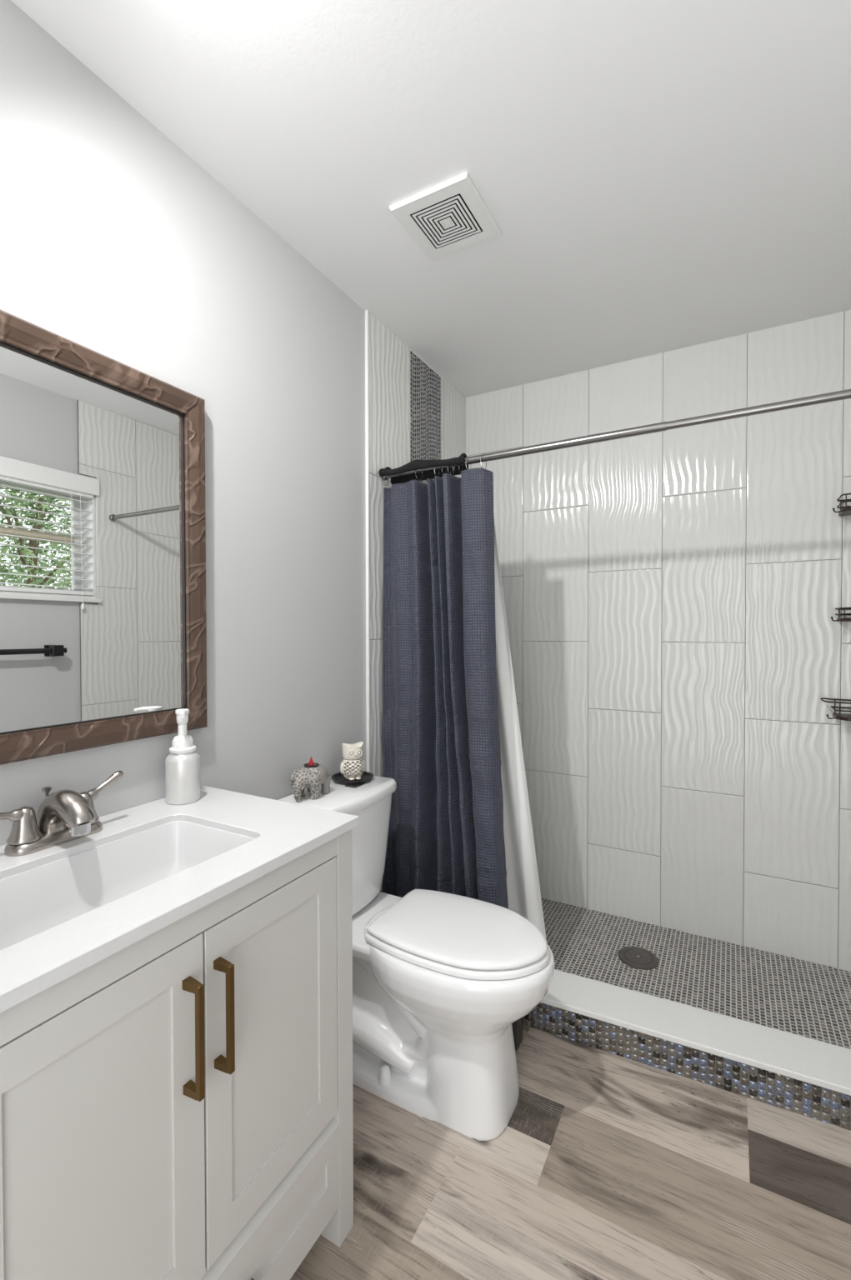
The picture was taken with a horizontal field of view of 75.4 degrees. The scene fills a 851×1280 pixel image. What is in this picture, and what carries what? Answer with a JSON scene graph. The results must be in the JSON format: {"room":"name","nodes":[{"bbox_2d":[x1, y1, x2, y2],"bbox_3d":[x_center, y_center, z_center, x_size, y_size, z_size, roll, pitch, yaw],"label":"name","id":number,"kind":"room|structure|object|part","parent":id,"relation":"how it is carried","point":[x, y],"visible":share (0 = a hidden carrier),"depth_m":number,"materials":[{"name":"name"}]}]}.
{"room":"bathroom","nodes":[
{"label":"bathroom","id":0,"kind":"room"},
{"bbox_2d":[0,0,465,892],"bbox_3d":[-0.618,0.061,1.368,0.132,2.455,3.393,0,1,29],"label":"wall","id":1,"kind":"structure","parent":0,"point":[116,243],"depth_m":1.46,"materials":[{"name":"grey paint"}]},
{"bbox_2d":[0,309,207,764],"bbox_3d":[-0.722,-0.181,1.036,0.028,0.802,0.730,0,1,29],"label":"mirror","id":2,"kind":"object","parent":1,"relation":"attached to","point":[103,596],"visible":0.94,"depth_m":1.12,"materials":[{"name":"brown wood"}]},
{"bbox_2d":[365,310,369,772],"bbox_3d":[-0.208,0.026,1.985,0.012,2.404,0.008,0,1,29],"label":"trim","id":3,"kind":"structure","parent":1,"relation":"attached to","point":[367,357],"depth_m":1.98,"materials":[{"name":"white paint"}]},
{"bbox_2d":[380,389,850,480],"bbox_3d":[0.574,-0.614,1.648,1.679,0.049,0.035,0,1,29],"label":"shower rod","id":4,"kind":"object","parent":1,"relation":"attached to","point":[844,394],"visible":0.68,"depth_m":1.60,"materials":[{"name":"metal"}]},
{"bbox_2d":[378,453,468,484],"bbox_3d":[-0.007,-0.612,1.965,0.346,0.063,0.078,0,1,29],"label":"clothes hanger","id":5,"kind":"object","parent":4,"relation":"hanging from","point":[415,464],"visible":0.96,"depth_m":1.95,"materials":[{"name":"black plastic"}]},
{"bbox_3d":[-0.157,-0.614,2.020,0.029,0.029,0.029,0,1,29],"label":"knob","id":6,"kind":"part","parent":5,"relation":"part of","materials":[{"name":"black plastic"}]},
{"bbox_3d":[0.120,-0.608,1.867,0.029,0.029,0.029,0,1,29],"label":"knob","id":7,"kind":"part","parent":5,"relation":"part of","materials":[{"name":"black plastic"}]},
{"bbox_2d":[494,524,546,941],"bbox_3d":[0.166,0.300,2.034,0.588,1.730,0.092,0,1,29],"label":"curtain liner","id":8,"kind":"object","parent":4,"relation":"hanging from","point":[522,882],"visible":0.14,"depth_m":1.96,"materials":[{"name":"white plastic"}]},
{"bbox_3d":[0.267,-0.613,1.818,0.970,0.034,0.025,0,1,29],"label":"rod","id":9,"kind":"part","parent":4,"relation":"part of","materials":[{"name":"metal"}]},
{"bbox_3d":[0.998,-0.616,1.413,0.702,0.028,0.022,0,1,29],"label":"rod","id":10,"kind":"part","parent":4,"relation":"part of","materials":[{"name":"metal"}]},
{"label":"curtain ring","id":11,"kind":"object","parent":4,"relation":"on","visible":0},
{"bbox_2d":[381,467,508,909],"bbox_3d":[0.062,0.254,1.929,0.508,1.660,0.152,0,1,29],"label":"shower curtain","id":12,"kind":"object","parent":11,"relation":"hanging from","point":[441,737],"visible":0.87,"depth_m":1.93,"materials":[{"name":"blue fabric"}]},
{"bbox_2d":[10,0,850,397],"bbox_3d":[0.179,-1.211,0.906,1.960,0.100,3.393,0,1,29],"label":"ceiling","id":13,"kind":"structure","parent":0,"point":[655,177],"depth_m":1.29,"materials":[{"name":"white paint"}]},
{"bbox_2d":[389,171,501,260],"bbox_3d":[0.060,-1.165,1.533,0.230,0.010,0.238,0,1,29],"label":"ceiling vent","id":14,"kind":"object","parent":13,"relation":"in","point":[449,217],"visible":1,"depth_m":1.51,"materials":[{"name":"white paint"}]},
{"bbox_3d":[0.060,-1.160,1.533,0.020,0.001,0.020,0,1,29],"label":"plate","id":15,"kind":"part","parent":14,"relation":"part of","materials":[{"name":"white paint"}]},
{"bbox_2d":[290,1025,850,1279],"bbox_3d":[-0.017,1.274,0.601,1.700,0.050,2.440,0,1,29],"label":"floor","id":16,"kind":"structure","parent":0,"point":[604,1165],"depth_m":1.25,"materials":[{"name":"wood"}]},
{"bbox_2d":[0,829,353,1279],"bbox_3d":[-0.515,0.818,0.938,0.485,0.852,0.740,0,1,29],"label":"vanity cabinet","id":17,"kind":"object","parent":16,"relation":"on","point":[177,1105],"visible":0.91,"depth_m":0.81,"materials":[{"name":"paint"}]},
{"bbox_3d":[-0.419,0.704,0.699,0.018,0.522,0.317,0,1,29],"label":"door","id":18,"kind":"part","parent":17,"relation":"part of","materials":[{"name":"paint"}]},
{"bbox_3d":[-0.343,0.416,0.836,0.022,0.045,0.643,0,1,29],"label":"rail","id":19,"kind":"part","parent":17,"relation":"part of","materials":[{"name":"paint"}]},
{"bbox_2d":[0,785,359,1013],"bbox_3d":[-0.527,0.382,0.938,0.471,0.020,0.750,0,1,29],"label":"countertop","id":20,"kind":"structure","parent":17,"relation":"on","point":[283,832],"depth_m":0.90,"materials":[{"name":"white stone"}]},
{"bbox_2d":[0,770,123,856],"bbox_3d":[-0.680,0.319,1.017,0.198,0.104,0.166,0,1,-21],"label":"faucet","id":21,"kind":"object","parent":20,"relation":"on","point":[64,816],"visible":1,"depth_m":0.98,"materials":[{"name":"silver metal"}]},
{"bbox_3d":[-0.726,0.304,0.943,0.025,0.036,0.078,0,1,29],"label":"lever","id":22,"kind":"part","parent":21,"relation":"part of","materials":[{"name":"silver metal"}]},
{"bbox_3d":[-0.710,0.324,0.975,0.052,0.058,0.052,0,1,29],"label":"handle","id":23,"kind":"part","parent":21,"relation":"part of","materials":[{"name":"silver metal"}]},
{"bbox_3d":[-0.709,0.315,1.033,0.017,0.079,0.017,0,1,29],"label":"lift rod","id":24,"kind":"part","parent":21,"relation":"part of","materials":[{"name":"silver metal"}]},
{"bbox_3d":[-0.683,0.361,1.019,0.058,0.019,0.162,0,1,29],"label":"plate","id":25,"kind":"part","parent":21,"relation":"part of","materials":[{"name":"silver metal"}]},
{"bbox_3d":[-0.655,0.317,1.003,0.143,0.088,0.053,0,1,29],"label":"spout","id":26,"kind":"part","parent":21,"relation":"part of","materials":[{"name":"silver metal"}]},
{"bbox_3d":[-0.660,0.323,1.064,0.052,0.058,0.052,0,1,29],"label":"handle","id":27,"kind":"part","parent":21,"relation":"part of","materials":[{"name":"silver metal"}]},
{"bbox_3d":[-0.642,0.293,1.094,0.025,0.055,0.081,0,1,29],"label":"lever","id":28,"kind":"part","parent":21,"relation":"part of","materials":[{"name":"silver metal"}]},
{"bbox_2d":[0,820,255,950],"bbox_3d":[-0.529,0.458,0.910,0.285,0.146,0.496,0,1,29],"label":"sink","id":29,"kind":"object","parent":20,"relation":"in","point":[33,902],"visible":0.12,"depth_m":1.02,"materials":[{"name":"ceramic"}]},
{"bbox_2d":[165,708,199,804],"bbox_3d":[-0.553,0.262,1.258,0.077,0.210,0.073,0,1,29],"label":"soap dispenser","id":30,"kind":"object","parent":20,"relation":"on","point":[182,763],"visible":1,"depth_m":1.23,"materials":[{"name":"white plastic"}]},
{"bbox_2d":[165,750,199,804],"bbox_3d":[-0.554,0.310,1.259,0.073,0.113,0.073,0,1,29],"label":"bottle","id":31,"kind":"object","parent":30,"relation":"attached to","point":[182,767],"depth_m":1.23,"materials":[{"name":"white plastic"}]},
{"bbox_3d":[-0.334,0.577,0.796,0.034,0.167,0.013,0,1,29],"label":"handle","id":32,"kind":"part","parent":17,"relation":"part of","materials":[{"name":"gold metal"}]},
{"bbox_3d":[-0.308,0.576,0.845,0.034,0.167,0.013,0,1,29],"label":"handle","id":33,"kind":"part","parent":17,"relation":"part of","materials":[{"name":"gold metal"}]},
{"bbox_3d":[-0.263,0.700,0.980,0.018,0.522,0.318,0,1,29],"label":"door","id":34,"kind":"part","parent":17,"relation":"part of","materials":[{"name":"paint"}]},
{"bbox_3d":[-0.341,1.069,0.846,0.020,0.186,0.643,0,1,29],"label":"drawer","id":35,"kind":"part","parent":17,"relation":"part of","materials":[{"name":"paint"}]},
{"bbox_3d":[-0.186,0.815,1.151,0.048,0.852,0.048,0,1,29],"label":"leg","id":36,"kind":"part","parent":17,"relation":"part of","materials":[{"name":"paint"}]},
{"bbox_2d":[278,775,554,1140],"bbox_3d":[-0.013,0.844,1.558,0.753,0.782,0.372,0,1,29],"label":"toilet","id":37,"kind":"object","parent":16,"relation":"on","point":[441,980],"visible":0.8,"depth_m":1.43,"materials":[{"name":"white ceramic"}]},
{"bbox_2d":[290,762,330,802],"bbox_3d":[-0.336,0.410,1.608,0.091,0.091,0.148,0,1,29],"label":"elephant figurine","id":38,"kind":"object","parent":37,"relation":"on","point":[311,777],"visible":0.98,"depth_m":1.57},
{"bbox_3d":[-0.335,0.367,1.614,0.044,0.005,0.044,0,1,29],"label":"incense dish","id":39,"kind":"part","parent":38,"relation":"part of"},
{"bbox_2d":[308,756,314,765],"bbox_3d":[-0.335,0.354,1.613,0.017,0.024,0.017,0,1,29],"label":"cone","id":40,"kind":"object","parent":38,"relation":"on","point":[311,762],"visible":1,"depth_m":1.61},
{"bbox_3d":[-0.250,0.473,1.683,0.212,0.036,0.366,0,1,29],"label":"tank lid","id":41,"kind":"part","parent":37,"relation":"part of","materials":[{"name":"white ceramic"}]},
{"bbox_2d":[331,771,373,784],"bbox_3d":[-0.236,0.447,1.784,0.134,0.014,0.134,0,1,29],"label":"saucer","id":42,"kind":"object","parent":37,"relation":"on","point":[366,777],"visible":0.71,"depth_m":1.76,"materials":[{"name":"black ceramic"}]},
{"bbox_2d":[340,741,364,780],"bbox_3d":[-0.235,0.389,1.781,0.075,0.116,0.073,0,1,29],"label":"owl figurine","id":43,"kind":"object","parent":42,"relation":"on","point":[352,767],"visible":1,"depth_m":1.76,"materials":[{"name":"beige ceramic"}]},
{"bbox_3d":[-0.221,0.453,1.722,0.042,0.003,0.055,0,1,29],"label":"flush plate","id":44,"kind":"part","parent":37,"relation":"part of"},
{"bbox_3d":[-0.252,0.656,1.688,0.194,0.330,0.344,0,1,29],"label":"tank","id":45,"kind":"part","parent":37,"relation":"part of","materials":[{"name":"white ceramic"}]},
{"bbox_3d":[-0.005,1.023,1.556,0.737,0.424,0.372,0,1,29],"label":"bowl","id":46,"kind":"part","parent":37,"relation":"part of","materials":[{"name":"white ceramic"}]},
{"bbox_3d":[0.101,0.802,1.494,0.473,0.018,0.332,0,1,29],"label":"seat","id":47,"kind":"part","parent":37,"relation":"part of","materials":[{"name":"white plastic"}]},
{"bbox_3d":[0.101,0.779,1.494,0.463,0.020,0.322,0,1,29],"label":"lid","id":48,"kind":"part","parent":37,"relation":"part of","materials":[{"name":"white plastic"}]},
{"bbox_2d":[511,1016,523,1051],"bbox_3d":[0.203,1.128,1.711,0.214,0.207,0.123,0,1,29],"label":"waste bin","id":49,"kind":"object","parent":16,"relation":"on","point":[517,1025],"visible":0.08,"depth_m":1.65,"materials":[{"name":"black plastic"}]},
{"bbox_2d":[523,969,850,1130],"bbox_3d":[0.592,1.189,1.702,1.685,0.144,0.165,0,1,26],"label":"shower curb","id":50,"kind":"object","parent":16,"relation":"on","point":[804,1076],"visible":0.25,"depth_m":1.56,"materials":[{"name":"multicoloured tile"}]},
{"bbox_2d":[465,310,850,971],"bbox_3d":[0.965,0.043,2.362,1.700,2.455,0.120,0,1,29],"label":"wall","id":51,"kind":"structure","parent":0,"point":[671,597],"depth_m":2.23,"materials":[{"name":"tile"}]},
{"bbox_2d":[820,697,850,721],"bbox_3d":[1.526,0.244,1.915,0.251,0.069,0.113,0,1,29],"label":"wire basket","id":52,"kind":"object","parent":51,"relation":"attached to","point":[844,717],"visible":1,"depth_m":1.94,"materials":[{"name":"black metal"}]},
{"bbox_3d":[1.526,0.215,1.914,0.251,0.009,0.112,0,1,29],"label":"rail","id":53,"kind":"part","parent":52,"relation":"part of","materials":[{"name":"brown metal"}]},
{"bbox_3d":[1.541,0.244,1.906,0.216,0.007,0.112,0,1,29],"label":"rail","id":54,"kind":"part","parent":52,"relation":"part of","materials":[{"name":"brown metal"}]},
{"bbox_2d":[830,607,850,621],"bbox_3d":[1.536,-0.090,1.904,0.227,0.050,0.113,0,1,29],"label":"wire basket","id":55,"kind":"object","parent":51,"relation":"attached to","point":[839,619],"visible":1,"depth_m":1.92,"materials":[{"name":"black metal"}]},
{"bbox_3d":[1.544,-0.111,1.898,0.206,0.007,0.112,0,1,29],"label":"rail","id":56,"kind":"part","parent":55,"relation":"part of","materials":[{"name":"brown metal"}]},
{"bbox_3d":[1.544,-0.091,1.898,0.206,0.007,0.112,0,1,29],"label":"rail","id":57,"kind":"part","parent":55,"relation":"part of","materials":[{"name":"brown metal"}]},
{"bbox_2d":[832,493,850,515],"bbox_3d":[1.536,-0.475,1.898,0.225,0.060,0.113,0,1,29],"label":"wire basket","id":58,"kind":"object","parent":51,"relation":"attached to","point":[844,512],"visible":1,"depth_m":1.92,"materials":[{"name":"black metal"}]},
{"bbox_3d":[1.545,-0.501,1.892,0.204,0.007,0.112,0,1,29],"label":"rail","id":59,"kind":"part","parent":58,"relation":"part of","materials":[{"name":"brown metal"}]},
{"bbox_3d":[1.545,-0.476,1.892,0.204,0.007,0.112,0,1,29],"label":"rail","id":60,"kind":"part","parent":58,"relation":"part of","materials":[{"name":"brown metal"}]},
{"bbox_2d":[540,897,850,1049],"bbox_3d":[0.784,1.233,2.049,1.679,0.066,0.634,0,1,29],"label":"floor","id":61,"kind":"structure","parent":0,"point":[798,997],"depth_m":1.99,"materials":[{"name":"tile"}]},
{"bbox_2d":[617,946,659,969],"bbox_3d":[0.801,1.196,2.076,0.144,0.008,0.144,0,1,29],"label":"shower drain","id":62,"kind":"object","parent":61,"relation":"on","point":[637,957],"visible":1,"depth_m":2.07,"materials":[{"name":"grey metal"}]},
{"bbox_3d":[0.801,1.196,2.076,0.099,0.006,0.099,0,1,29],"label":"plate","id":63,"kind":"part","parent":62,"relation":"part of","materials":[{"name":"grey metal"}]}
]}

